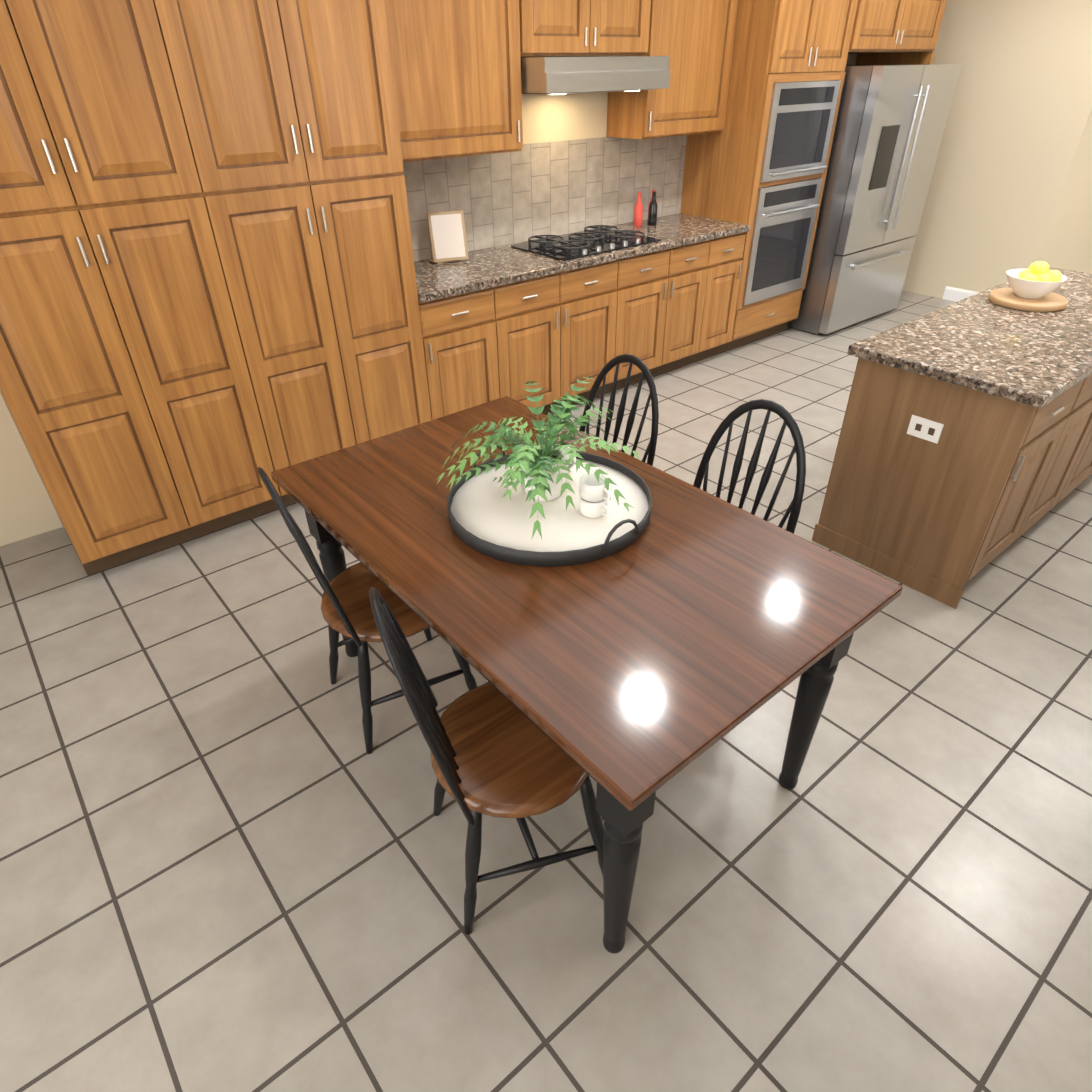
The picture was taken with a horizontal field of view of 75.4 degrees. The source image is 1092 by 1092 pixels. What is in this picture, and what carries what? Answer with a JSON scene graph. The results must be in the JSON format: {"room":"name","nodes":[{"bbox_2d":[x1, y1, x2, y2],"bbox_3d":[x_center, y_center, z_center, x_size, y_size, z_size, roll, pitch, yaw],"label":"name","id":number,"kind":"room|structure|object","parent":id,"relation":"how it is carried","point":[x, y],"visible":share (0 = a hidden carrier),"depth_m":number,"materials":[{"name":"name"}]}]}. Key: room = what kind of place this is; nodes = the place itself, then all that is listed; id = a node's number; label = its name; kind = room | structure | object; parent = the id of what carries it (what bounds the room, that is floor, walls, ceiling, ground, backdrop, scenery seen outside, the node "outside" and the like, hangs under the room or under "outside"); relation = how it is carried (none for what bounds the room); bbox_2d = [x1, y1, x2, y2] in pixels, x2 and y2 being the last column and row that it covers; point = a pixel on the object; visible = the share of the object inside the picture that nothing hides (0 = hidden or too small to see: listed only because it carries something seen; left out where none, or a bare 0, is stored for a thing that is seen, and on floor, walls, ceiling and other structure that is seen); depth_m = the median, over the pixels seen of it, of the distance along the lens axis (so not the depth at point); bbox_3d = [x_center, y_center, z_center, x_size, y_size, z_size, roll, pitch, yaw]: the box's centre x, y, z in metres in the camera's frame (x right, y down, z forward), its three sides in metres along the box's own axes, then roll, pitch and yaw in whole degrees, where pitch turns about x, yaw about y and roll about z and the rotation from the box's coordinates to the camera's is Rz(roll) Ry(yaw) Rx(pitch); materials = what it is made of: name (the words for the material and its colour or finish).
{"room":"kitchen","nodes":[
{"label":"kitchen","id":0,"kind":"room"},
{"bbox_2d":[0,53,857,545],"bbox_3d":[-0.555,-2.354,3.841,9.520,3.250,0.120,-26,41,-32],"label":"wall","id":1,"kind":"structure","parent":0,"point":[26,509],"depth_m":3.38,"materials":[{"name":"beige paint"}]},
{"bbox_2d":[392,0,527,167],"bbox_3d":[-0.577,-2.385,3.442,0.909,0.852,0.329,-26,41,-32],"label":"upper cabinet","id":2,"kind":"object","parent":1,"relation":"attached to","point":[464,74],"depth_m":3.44,"materials":[{"name":"brown wood"}]},
{"bbox_2d":[524,0,603,59],"bbox_3d":[-0.024,-2.825,3.703,0.538,0.432,0.329,-26,41,-32],"label":"upper cabinet","id":3,"kind":"object","parent":1,"relation":"attached to","point":[553,29],"depth_m":3.66,"materials":[{"name":"brown wood"}]},
{"bbox_2d":[604,0,655,59],"bbox_3d":[0.277,-2.970,3.909,0.538,0.432,0.329,-26,41,-32],"label":"upper cabinet","id":4,"kind":"object","parent":1,"relation":"attached to","point":[629,25],"depth_m":3.90,"materials":[{"name":"brown wood"}]},
{"bbox_2d":[604,0,739,143],"bbox_3d":[0.781,-3.037,4.370,0.769,0.852,0.329,-26,41,-32],"label":"upper cabinet","id":5,"kind":"object","parent":1,"relation":"attached to","point":[681,93],"depth_m":4.30,"materials":[{"name":"brown wood"}]},
{"bbox_2d":[856,0,915,55],"bbox_3d":[2.093,-3.740,4.992,0.672,0.422,0.617,-26,41,-32],"label":"upper cabinet","id":6,"kind":"object","parent":1,"relation":"attached to","point":[884,23],"depth_m":4.87,"materials":[{"name":"brown wood"}]},
{"bbox_2d":[904,0,946,55],"bbox_3d":[2.497,-3.934,5.268,0.673,0.422,0.617,-26,41,-32],"label":"upper cabinet","id":7,"kind":"object","parent":1,"relation":"attached to","point":[927,15],"depth_m":5.16,"materials":[{"name":"brown wood"}]},
{"bbox_2d":[0,290,1091,1091],"bbox_3d":[1.539,-0.206,3.601,10.900,0.080,4.940,-26,41,-32],"label":"floor","id":8,"kind":"structure","parent":0,"point":[232,854],"depth_m":1.98,"materials":[{"name":"tile"}]},
{"bbox_2d":[0,0,211,575],"bbox_3d":[-1.972,-1.007,2.735,0.513,2.302,0.617,-26,41,-32],"label":"tall cabinet","id":9,"kind":"object","parent":8,"relation":"on","point":[82,388],"depth_m":2.63,"materials":[{"name":"brown wood"}]},
{"bbox_2d":[40,0,295,531],"bbox_3d":[-1.666,-1.154,2.944,0.576,2.302,0.617,-26,41,-32],"label":"tall cabinet","id":10,"kind":"object","parent":8,"relation":"on","point":[222,278],"depth_m":2.69,"materials":[{"name":"brown wood"}]},
{"bbox_2d":[184,0,371,464],"bbox_3d":[-1.336,-1.312,3.170,0.576,2.302,0.617,-26,41,-32],"label":"tall cabinet","id":11,"kind":"object","parent":8,"relation":"on","point":[254,61],"depth_m":2.90,"materials":[{"name":"brown wood"}]},
{"bbox_2d":[257,467,476,753],"bbox_3d":[-0.538,0.133,2.220,0.478,0.967,0.446,-20,39,-25],"label":"chair","id":12,"kind":"object","parent":8,"relation":"on","point":[346,609],"visible":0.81,"depth_m":2.19,"materials":[{"name":"brown wood"}]},
{"bbox_2d":[300,0,435,438],"bbox_3d":[-1.026,-1.461,3.382,0.523,2.302,0.617,-26,41,-32],"label":"tall cabinet","id":13,"kind":"object","parent":8,"relation":"on","point":[352,43],"depth_m":3.14,"materials":[{"name":"brown wood"}]},
{"bbox_2d":[424,284,511,418],"bbox_3d":[-0.612,-1.066,4.060,0.532,0.875,0.617,-26,41,-32],"label":"base cabinet","id":14,"kind":"object","parent":8,"relation":"on","point":[470,336],"depth_m":3.80,"materials":[{"name":"brown wood"}]},
{"bbox_2d":[369,587,603,934],"bbox_3d":[-0.116,0.461,1.730,0.478,0.967,0.446,-12,36,-16],"label":"chair","id":15,"kind":"object","parent":8,"relation":"on","point":[494,752],"visible":0.9,"depth_m":1.69,"materials":[{"name":"brown wood"}]},
{"bbox_2d":[508,272,575,414],"bbox_3d":[-0.287,-1.221,4.282,0.606,0.875,0.617,-26,41,-32],"label":"base cabinet","id":16,"kind":"object","parent":8,"relation":"on","point":[542,308],"depth_m":4.08,"materials":[{"name":"brown wood"}]},
{"bbox_2d":[271,396,902,953],"bbox_3d":[0.002,0.248,2.212,0.950,0.770,1.610,-26,41,-32],"label":"table","id":17,"kind":"object","parent":8,"relation":"on","point":[691,624],"visible":0.75,"depth_m":1.70,"materials":[{"name":"brown wood"}]},
{"bbox_2d":[436,376,651,566],"bbox_3d":[0.003,-0.239,1.974,0.584,0.301,0.612,-26,41,-32],"label":"tray","id":18,"kind":"object","parent":17,"relation":"on","point":[550,502],"visible":1,"depth_m":1.96,"materials":[{"name":"beige"}]},
{"bbox_2d":[572,260,631,404],"bbox_3d":[0.066,-1.391,4.524,0.606,0.875,0.617,-26,41,-32],"label":"base cabinet","id":19,"kind":"object","parent":8,"relation":"on","point":[600,293],"depth_m":4.33,"materials":[{"name":"brown wood"}]},
{"bbox_2d":[420,212,751,303],"bbox_3d":[0.187,-1.822,4.339,2.608,0.040,0.642,-26,41,-32],"label":"countertop","id":20,"kind":"structure","parent":19,"relation":"on","point":[485,268],"depth_m":4.01,"materials":[{"name":"brown stone"}]},
{"bbox_2d":[427,210,468,263],"bbox_3d":[-0.554,-1.726,3.949,0.211,0.257,0.158,-26,41,-32],"label":"picture frame","id":21,"kind":"object","parent":20,"relation":"on","point":[447,232],"visible":0.98,"depth_m":3.93,"materials":[{"name":"beige wood"}]},
{"bbox_2d":[508,220,663,259],"bbox_3d":[0.252,-1.881,4.345,0.800,0.050,0.495,-26,41,-32],"label":"cooktop","id":22,"kind":"object","parent":20,"relation":"in","point":[585,239],"depth_m":4.34,"materials":[{"name":"black metal"}]},
{"bbox_2d":[633,192,642,226],"bbox_3d":[0.624,-2.269,4.767,0.058,0.205,0.058,21,40,29],"label":"bottle","id":23,"kind":"object","parent":20,"relation":"on","point":[638,208],"depth_m":4.76,"materials":[{"name":"red glass"}]},
{"bbox_2d":[648,190,657,225],"bbox_3d":[0.730,-2.313,4.829,0.058,0.205,0.143,2,34,5],"label":"bottle","id":24,"kind":"object","parent":20,"relation":"on","point":[652,211],"depth_m":4.79,"materials":[{"name":"black glass"}]},
{"bbox_2d":[579,354,658,465],"bbox_3d":[0.141,-0.204,2.701,0.478,0.967,0.446,-26,41,-32],"label":"chair","id":25,"kind":"object","parent":8,"relation":"on","point":[639,363],"visible":0.21,"depth_m":2.61,"materials":[{"name":"brown wood"}]},
{"bbox_2d":[624,248,683,385],"bbox_3d":[0.419,-1.560,4.765,0.606,0.875,0.617,-26,41,-32],"label":"base cabinet","id":26,"kind":"object","parent":8,"relation":"on","point":[654,288],"depth_m":4.58,"materials":[{"name":"brown wood"}]},
{"bbox_2d":[672,240,719,369],"bbox_3d":[0.745,-1.717,4.988,0.536,0.875,0.617,-26,41,-32],"label":"base cabinet","id":27,"kind":"object","parent":8,"relation":"on","point":[699,263],"depth_m":4.82,"materials":[{"name":"brown wood"}]},
{"bbox_2d":[708,232,747,356],"bbox_3d":[1.012,-1.845,5.170,0.452,0.875,0.617,-26,41,-32],"label":"base cabinet","id":28,"kind":"object","parent":8,"relation":"on","point":[732,247],"depth_m":4.99,"materials":[{"name":"brown wood"}]},
{"bbox_2d":[693,399,805,533],"bbox_3d":[0.536,0.045,2.327,0.486,0.967,0.445,-26,41,-32],"label":"chair","id":29,"kind":"object","parent":8,"relation":"on","point":[785,415],"visible":0.31,"depth_m":2.25,"materials":[{"name":"brown wood"}]},
{"bbox_2d":[676,0,863,348],"bbox_3d":[1.517,-2.675,5.111,0.870,2.302,0.634,-26,41,-32],"label":"tall cabinet","id":30,"kind":"object","parent":8,"relation":"on","point":[767,171],"depth_m":4.76,"materials":[{"name":"brown wood"}]},
{"bbox_2d":[788,64,961,334],"bbox_3d":[2.405,-2.780,5.692,1.120,1.800,0.887,-26,41,-32],"label":"fridge","id":31,"kind":"object","parent":8,"relation":"on","point":[891,121],"visible":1,"depth_m":5.29,"materials":[{"name":"silver metal"}]},
{"bbox_2d":[812,361,1091,608],"bbox_3d":[2.150,-0.588,3.300,1.856,0.875,0.666,-26,41,-32],"label":"kitchen island","id":32,"kind":"object","parent":8,"relation":"on","point":[963,454],"depth_m":2.79,"materials":[{"name":"brown wood"}]},
{"bbox_2d":[906,414,944,443],"bbox_3d":[1.438,-0.443,2.684,0.006,0.077,0.120,-26,41,-32],"label":"outlet","id":33,"kind":"object","parent":32,"relation":"attached to","point":[922,428],"depth_m":2.68,"materials":[{"name":"white plastic"}]},
{"bbox_2d":[847,265,1091,408],"bbox_3d":[2.145,-0.973,3.051,1.920,0.040,0.706,-26,41,-32],"label":"island countertop","id":34,"kind":"structure","parent":32,"relation":"on","point":[1026,339],"depth_m":2.78,"materials":[{"name":"brown stone"}]},
{"bbox_2d":[902,0,1091,297],"bbox_3d":[3.995,-3.749,5.793,0.780,3.250,2.030,-26,41,-32],"label":"wall","id":35,"kind":"structure","parent":0,"point":[1010,187],"depth_m":5.74,"materials":[{"name":"beige paint"}]},
{"bbox_2d":[942,286,978,301],"bbox_3d":[4.345,-1.283,4.954,3.780,0.110,3.750,-26,41,-32],"label":"baseboard","id":36,"kind":"structure","parent":35,"relation":"attached to","point":[953,294],"depth_m":6.43,"materials":[{"name":"white"}]}
]}

